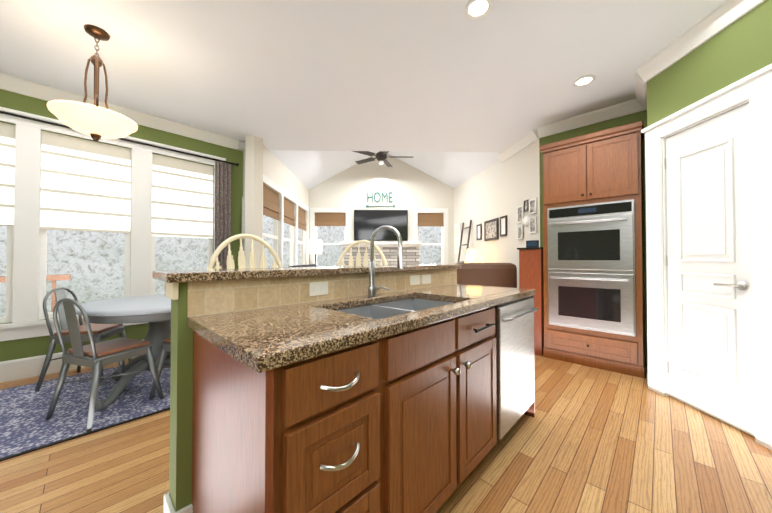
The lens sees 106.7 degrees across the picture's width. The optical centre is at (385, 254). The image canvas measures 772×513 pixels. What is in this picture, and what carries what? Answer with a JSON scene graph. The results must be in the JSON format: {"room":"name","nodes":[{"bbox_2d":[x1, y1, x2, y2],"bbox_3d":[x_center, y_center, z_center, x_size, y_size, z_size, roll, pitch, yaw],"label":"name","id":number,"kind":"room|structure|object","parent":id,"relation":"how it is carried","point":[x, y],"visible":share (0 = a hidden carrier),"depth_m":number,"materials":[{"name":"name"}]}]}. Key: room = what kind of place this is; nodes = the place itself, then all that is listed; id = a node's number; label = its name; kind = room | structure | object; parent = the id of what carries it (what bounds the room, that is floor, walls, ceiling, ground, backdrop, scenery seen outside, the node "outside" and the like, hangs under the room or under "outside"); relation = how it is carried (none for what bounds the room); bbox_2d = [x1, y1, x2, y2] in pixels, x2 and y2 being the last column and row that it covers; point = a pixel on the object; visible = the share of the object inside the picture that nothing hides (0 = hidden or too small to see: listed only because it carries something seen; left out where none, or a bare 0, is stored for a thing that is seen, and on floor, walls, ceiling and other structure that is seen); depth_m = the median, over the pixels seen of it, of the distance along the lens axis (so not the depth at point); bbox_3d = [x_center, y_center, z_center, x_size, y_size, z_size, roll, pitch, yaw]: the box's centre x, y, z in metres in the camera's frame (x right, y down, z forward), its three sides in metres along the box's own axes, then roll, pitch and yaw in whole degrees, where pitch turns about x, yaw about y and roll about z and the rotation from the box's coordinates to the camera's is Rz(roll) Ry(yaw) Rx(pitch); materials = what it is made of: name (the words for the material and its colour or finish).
{"room":"kitchen","nodes":[
{"label":"kitchen","id":0,"kind":"room"},
{"bbox_2d":[0,89,242,361],"bbox_3d":[-3.482,-0.236,2.809,0.120,2.820,3.909,-1,-1,44],"label":"wall","id":1,"kind":"structure","parent":0,"point":[22,348],"depth_m":3.38,"materials":[{"name":"green paint"}]},
{"bbox_2d":[0,339,143,382],"bbox_3d":[-0.687,1.087,3.390,6.761,0.190,8.635,-1,-1,44],"label":"baseboard","id":2,"kind":"structure","parent":1,"relation":"attached to","point":[18,369],"depth_m":2.74,"materials":[{"name":"white wood"}]},
{"bbox_2d":[0,107,225,340],"bbox_3d":[-3.180,-0.277,3.082,0.180,2.150,2.640,-1,-1,44],"label":"window","id":3,"kind":"structure","parent":1,"relation":"in","point":[26,267],"depth_m":2.80,"materials":[{"name":"white wood"}]},
{"bbox_2d":[0,122,15,225],"bbox_3d":[-3.747,-0.758,2.480,0.028,0.955,0.666,-1,-1,44],"label":"window blind","id":4,"kind":"object","parent":3,"relation":"attached to","point":[7,160],"visible":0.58,"depth_m":2.69,"materials":[{"name":"fabric"}]},
{"bbox_2d":[40,131,130,232],"bbox_3d":[-3.177,-0.740,3.076,0.028,0.975,0.663,-1,-1,44],"label":"window blind","id":5,"kind":"object","parent":3,"relation":"attached to","point":[85,185],"visible":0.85,"depth_m":3.05,"materials":[{"name":"fabric"}]},
{"bbox_2d":[152,154,212,238],"bbox_3d":[-2.590,-0.722,3.692,0.028,0.995,0.653,-1,-1,44],"label":"window blind","id":6,"kind":"object","parent":3,"relation":"attached to","point":[182,198],"visible":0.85,"depth_m":3.67,"materials":[{"name":"fabric"}]},
{"bbox_2d":[0,111,238,165],"bbox_3d":[-3.120,-1.298,3.059,0.077,0.044,2.924,-1,-1,44],"label":"curtain rod","id":7,"kind":"object","parent":1,"relation":"attached to","point":[47,122],"visible":0.94,"depth_m":3.27,"materials":[{"name":"black metal"}]},
{"bbox_2d":[215,161,230,268],"bbox_3d":[-2.238,-0.151,3.944,0.043,2.240,0.200,-1,-1,44],"label":"curtain","id":8,"kind":"object","parent":7,"relation":"hanging from","point":[222,201],"visible":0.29,"depth_m":3.94,"materials":[{"name":"fabric"}]},
{"bbox_2d":[0,0,765,162],"bbox_3d":[-0.583,-1.597,2.208,4.929,0.115,7.016,-1,-1,44],"label":"crown molding","id":9,"kind":"structure","parent":1,"relation":"attached to","point":[723,16],"depth_m":2.86,"materials":[{"name":"white wood"}]},
{"bbox_2d":[242,136,308,267],"bbox_3d":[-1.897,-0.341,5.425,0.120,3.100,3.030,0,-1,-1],"label":"wall","id":10,"kind":"structure","parent":0,"point":[279,172],"depth_m":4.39,"materials":[{"name":"beige paint"}]},
{"bbox_2d":[242,196,244,240],"bbox_3d":[-1.965,-0.525,4.047,0.310,0.630,0.020,-1,-1,44],"label":"frame","id":11,"kind":"object","parent":10,"relation":"attached to","point":[243,215],"visible":0.4,"depth_m":4.12,"materials":[{"name":"white wood"}]},
{"bbox_2d":[262,174,349,267],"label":"window","id":12,"kind":"structure","parent":10,"relation":"in","point":[277,237],"depth_m":5.86,"materials":[{"name":"white wood"}]},
{"bbox_2d":[263,184,279,219],"bbox_3d":[-1.836,-0.830,4.567,0.028,0.455,0.790,0,-1,-1],"label":"window blind","id":13,"kind":"object","parent":12,"relation":"attached to","point":[271,203],"visible":0.66,"depth_m":4.59,"materials":[{"name":"brown wicker"}]},
{"bbox_2d":[284,198,294,225],"bbox_3d":[-1.857,-0.818,5.467,0.028,0.455,0.790,0,-1,-1],"label":"window blind","id":14,"kind":"object","parent":12,"relation":"attached to","point":[289,218],"visible":0.66,"depth_m":5.50,"materials":[{"name":"brown wicker"}]},
{"bbox_2d":[298,207,305,230],"bbox_3d":[-1.878,-0.806,6.367,0.028,0.455,0.790,0,-1,-1],"label":"window blind","id":15,"kind":"object","parent":12,"relation":"attached to","point":[301,220],"visible":0.66,"depth_m":6.42,"materials":[{"name":"brown wicker"}]},
{"bbox_2d":[315,213,345,225],"bbox_3d":[-1.355,-0.863,6.980,0.745,0.325,0.028,0,-1,-1],"label":"window blind","id":16,"kind":"object","parent":12,"relation":"attached to","point":[330,219],"visible":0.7,"depth_m":6.99,"materials":[{"name":"brown wicker"}]},
{"bbox_2d":[0,0,726,151],"bbox_3d":[-0.320,-1.728,0.443,10.500,0.100,8.100,0,-1,-1],"label":"ceiling","id":17,"kind":"structure","parent":0,"point":[387,75],"depth_m":2.45,"materials":[{"name":"white paint"}]},
{"bbox_2d":[47,24,137,141],"bbox_3d":[-2.130,-1.245,2.113,0.507,0.819,0.472,-1,-1,44],"label":"pendant light","id":18,"kind":"object","parent":17,"relation":"hanging from","point":[95,122],"visible":1,"depth_m":2.06,"materials":[{"name":"white glass"}]},
{"bbox_2d":[465,0,491,18],"bbox_3d":[0.617,-1.651,1.922,0.176,0.011,0.176,-1,-1,44],"label":"recessed light","id":19,"kind":"object","parent":17,"relation":"in","point":[476,9],"visible":1,"depth_m":1.93,"materials":[{"name":"white"}]},
{"bbox_2d":[573,75,595,86],"bbox_3d":[1.872,-1.641,2.715,0.176,0.011,0.176,-1,-1,44],"label":"recessed light","id":20,"kind":"object","parent":17,"relation":"in","point":[583,80],"visible":1,"depth_m":2.71,"materials":[{"name":"white glass"}]},
{"bbox_2d":[309,153,453,263],"bbox_3d":[-0.108,-0.770,7.048,3.770,4.000,0.120,0,-1,-1],"label":"wall","id":21,"kind":"structure","parent":0,"point":[409,187],"depth_m":7.00,"materials":[{"name":"beige paint"}]},
{"bbox_2d":[367,192,392,202],"bbox_3d":[-0.147,-1.399,6.975,0.609,0.252,0.016,0,-1,-1],"label":"home sign","id":22,"kind":"object","parent":21,"relation":"attached to","point":[380,197],"visible":0.92,"depth_m":6.97,"materials":[{"name":"teal"}]},
{"bbox_2d":[366,205,394,206],"bbox_3d":[-0.137,-1.183,6.974,0.710,0.055,0.013,0,-1,-1],"label":"arrow sign","id":23,"kind":"object","parent":21,"relation":"attached to","point":[380,206],"visible":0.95,"depth_m":6.97,"materials":[{"name":"teal"}]},
{"bbox_2d":[354,210,407,240],"bbox_3d":[-0.123,-0.716,6.947,1.293,0.740,0.070,0,-1,-1],"label":"tv","id":24,"kind":"object","parent":21,"relation":"attached to","point":[367,223],"visible":1,"depth_m":6.91,"materials":[{"name":"black glass"}]},
{"bbox_2d":[413,208,447,263],"bbox_3d":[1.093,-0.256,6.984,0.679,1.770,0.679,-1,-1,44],"label":"window","id":25,"kind":"structure","parent":21,"relation":"in","point":[444,229],"depth_m":7.00,"materials":[{"name":"white wood"}]},
{"bbox_2d":[418,213,443,225],"bbox_3d":[1.092,-0.863,7.037,0.640,0.325,0.028,0,-1,-1],"label":"window blind","id":26,"kind":"object","parent":25,"relation":"attached to","point":[430,219],"visible":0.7,"depth_m":7.04,"materials":[{"name":"brown wicker"}]},
{"bbox_2d":[269,150,500,188],"bbox_3d":[0.115,-1.969,5.833,4.180,1.194,2.650,0,-1,-1],"label":"ceiling","id":27,"kind":"structure","parent":0,"point":[309,169],"depth_m":5.96,"materials":[{"name":"white paint"}]},
{"bbox_2d":[353,151,412,166],"bbox_3d":[-0.129,-2.178,5.905,1.277,0.655,1.277,-1,-1,44],"label":"ceiling fan","id":28,"kind":"object","parent":27,"relation":"hanging from","point":[381,157],"visible":0.85,"depth_m":5.85,"materials":[{"name":"grey"}]},
{"bbox_2d":[0,355,771,512],"bbox_3d":[-0.501,1.211,3.740,12.000,0.050,13.000,-1,-1,44],"label":"floor","id":29,"kind":"structure","parent":0,"point":[586,439],"depth_m":1.59,"materials":[{"name":"brown wood"}]},
{"bbox_2d":[0,366,169,461],"bbox_3d":[-2.200,1.165,2.612,1.440,0.012,2.500,-1,-1,44],"label":"rug","id":30,"kind":"object","parent":29,"relation":"on","point":[25,427],"visible":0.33,"depth_m":2.14,"materials":[{"name":"blue carpet"}]},
{"bbox_2d":[35,287,131,391],"bbox_3d":[-2.806,0.737,2.721,0.494,0.873,0.474,0,-1,-14],"label":"chair","id":31,"kind":"object","parent":30,"relation":"on","point":[100,332],"visible":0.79,"depth_m":2.60,"materials":[{"name":"grey metal"}]},
{"bbox_2d":[45,298,163,432],"bbox_3d":[-2.083,0.730,2.162,0.475,0.874,0.494,0,-1,18],"label":"chair","id":32,"kind":"object","parent":30,"relation":"on","point":[94,356],"visible":0.96,"depth_m":2.02,"materials":[{"name":"grey metal"}]},
{"bbox_2d":[74,294,170,409],"bbox_3d":[-2.044,0.790,2.592,1.104,0.762,1.104,-1,-1,44],"label":"dining table","id":33,"kind":"object","parent":30,"relation":"on","point":[154,311],"visible":0.46,"depth_m":2.29,"materials":[{"name":"grey"}]},
{"bbox_2d":[148,337,170,399],"bbox_3d":[-1.589,0.734,2.434,0.493,0.873,0.478,0,-1,19],"label":"chair","id":34,"kind":"object","parent":30,"relation":"on","point":[165,345],"visible":0.1,"depth_m":2.31,"materials":[{"name":"grey metal"}]},
{"bbox_2d":[207,234,282,268],"bbox_3d":[-0.816,0.507,1.838,0.456,1.313,0.560,-1,-1,44],"label":"bar stool","id":35,"kind":"object","parent":29,"relation":"on","point":[230,260],"visible":0.25,"depth_m":1.96,"materials":[{"name":"beige wood"}]},
{"bbox_2d":[289,264,316,266],"bbox_3d":[-1.262,0.692,5.251,0.960,1.028,2.020,0,-1,-1],"label":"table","id":36,"kind":"object","parent":29,"relation":"on","point":[311,265],"visible":0.04,"depth_m":5.14,"materials":[{"name":"grey fabric"}]},
{"bbox_2d":[309,239,321,263],"bbox_3d":[-1.591,0.440,6.497,0.339,1.565,0.339,-1,-1,44],"label":"floor lamp","id":37,"kind":"object","parent":29,"relation":"on","point":[315,247],"visible":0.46,"depth_m":6.39,"materials":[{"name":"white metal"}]},
{"bbox_2d":[163,265,537,512],"bbox_3d":[0.124,0.633,1.607,0.836,1.050,2.063,-1,-1,44],"label":"kitchen island","id":38,"kind":"object","parent":29,"relation":"on","point":[399,387],"depth_m":1.04,"materials":[{"name":"brown wood"}]},
{"bbox_2d":[152,265,459,284],"bbox_3d":[-0.168,0.094,1.888,0.320,0.036,2.100,-1,-1,44],"label":"island countertop","id":39,"kind":"structure","parent":38,"relation":"on","point":[162,275],"depth_m":1.36,"materials":[{"name":"brown stone"}]},
{"bbox_2d":[336,240,387,265],"bbox_3d":[-0.286,0.515,2.474,0.558,1.313,0.521,-1,-1,44],"label":"bar stool","id":40,"kind":"object","parent":29,"relation":"on","point":[358,257],"visible":0.17,"depth_m":2.63,"materials":[{"name":"beige wood"}]},
{"bbox_2d":[339,241,422,265],"bbox_3d":[-0.116,0.458,6.693,1.920,1.535,0.545,0,-1,-1],"label":"fireplace","id":41,"kind":"object","parent":29,"relation":"on","point":[410,252],"visible":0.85,"depth_m":6.71,"materials":[{"name":"stone"}]},
{"bbox_2d":[457,220,471,262],"bbox_3d":[1.587,0.252,6.059,0.304,1.935,0.460,0,-1,-6],"label":"decor","id":42,"kind":"object","parent":29,"relation":"on","point":[461,244],"visible":0.56,"depth_m":6.11,"materials":[{"name":"brown wood"}]},
{"bbox_2d":[456,263,516,287],"bbox_3d":[1.370,0.654,4.332,0.860,1.080,0.900,0,-1,-1],"label":"recliner","id":43,"kind":"object","parent":29,"relation":"on","point":[494,274],"visible":0.27,"depth_m":3.89,"materials":[{"name":"brown leather"}]},
{"bbox_2d":[517,240,543,355],"bbox_3d":[1.843,0.504,3.579,0.266,1.360,0.390,-1,-1,44],"label":"cabinet","id":44,"kind":"object","parent":29,"relation":"on","point":[531,274],"visible":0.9,"depth_m":3.41,"materials":[{"name":"brown wood"}]},
{"bbox_2d":[540,121,644,377],"bbox_3d":[2.238,-0.051,3.150,0.900,2.460,0.481,-1,-1,44],"label":"tall cabinet","id":45,"kind":"object","parent":29,"relation":"on","point":[593,256],"visible":1,"depth_m":2.98,"materials":[{"name":"brown wood"}]},
{"bbox_3d":[1.543,0.893,5.023,0.617,0.620,0.617,-1,-1,44],"label":"side table","id":46,"kind":"object","parent":29,"relation":"on","visible":0},
{"bbox_2d":[465,249,483,262],"bbox_3d":[1.543,0.238,5.032,0.340,0.690,0.340,-1,-1,44],"label":"table lamp","id":47,"kind":"object","parent":46,"relation":"on","point":[474,256],"visible":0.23,"depth_m":4.92,"materials":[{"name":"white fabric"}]},
{"bbox_2d":[454,139,539,287],"bbox_3d":[1.887,-0.342,5.381,0.120,3.100,3.313,0,-1,-6],"label":"wall","id":48,"kind":"structure","parent":0,"point":[507,187],"depth_m":4.71,"materials":[{"name":"beige paint"}]},
{"bbox_2d":[539,110,647,367],"bbox_3d":[2.461,-0.229,3.365,1.170,2.820,0.120,-1,-1,44],"label":"wall","id":49,"kind":"structure","parent":0,"point":[620,121],"depth_m":3.21,"materials":[{"name":"green"}]},
{"bbox_2d":[647,0,771,341],"bbox_3d":[2.373,-0.246,2.092,0.120,2.820,0.886,0,-1,0],"label":"wall","id":50,"kind":"structure","parent":0,"point":[739,49],"depth_m":2.02,"materials":[{"name":"green paint"}]},
{"bbox_2d":[641,64,771,449],"bbox_3d":[2.350,0.022,2.086,0.165,2.285,0.920,0,-1,0],"label":"door frame","id":51,"kind":"structure","parent":50,"relation":"attached to","point":[754,90],"depth_m":1.81,"materials":[{"name":"white wood"}]},
{"bbox_2d":[665,103,754,436],"bbox_3d":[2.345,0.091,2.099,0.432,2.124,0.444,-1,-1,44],"label":"pantry door","id":52,"kind":"structure","parent":50,"relation":"in","point":[710,367],"depth_m":2.04,"materials":[{"name":"white wood"}]},
{"label":"outside","id":53,"kind":"structure","parent":0,"visible":0},
{"bbox_2d":[0,274,70,311],"bbox_3d":[-4.458,0.734,2.823,1.050,0.980,4.600,-1,-1,44],"label":"rail","id":54,"kind":"object","parent":53,"relation":"in","point":[53,278],"visible":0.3,"depth_m":3.65,"materials":[{"name":"brown wood"}]},
{"bbox_2d":[0,215,441,316],"bbox_3d":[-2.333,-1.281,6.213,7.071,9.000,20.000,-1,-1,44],"label":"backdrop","id":55,"kind":"structure","parent":53,"point":[92,263],"depth_m":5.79,"materials":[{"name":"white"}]}
]}

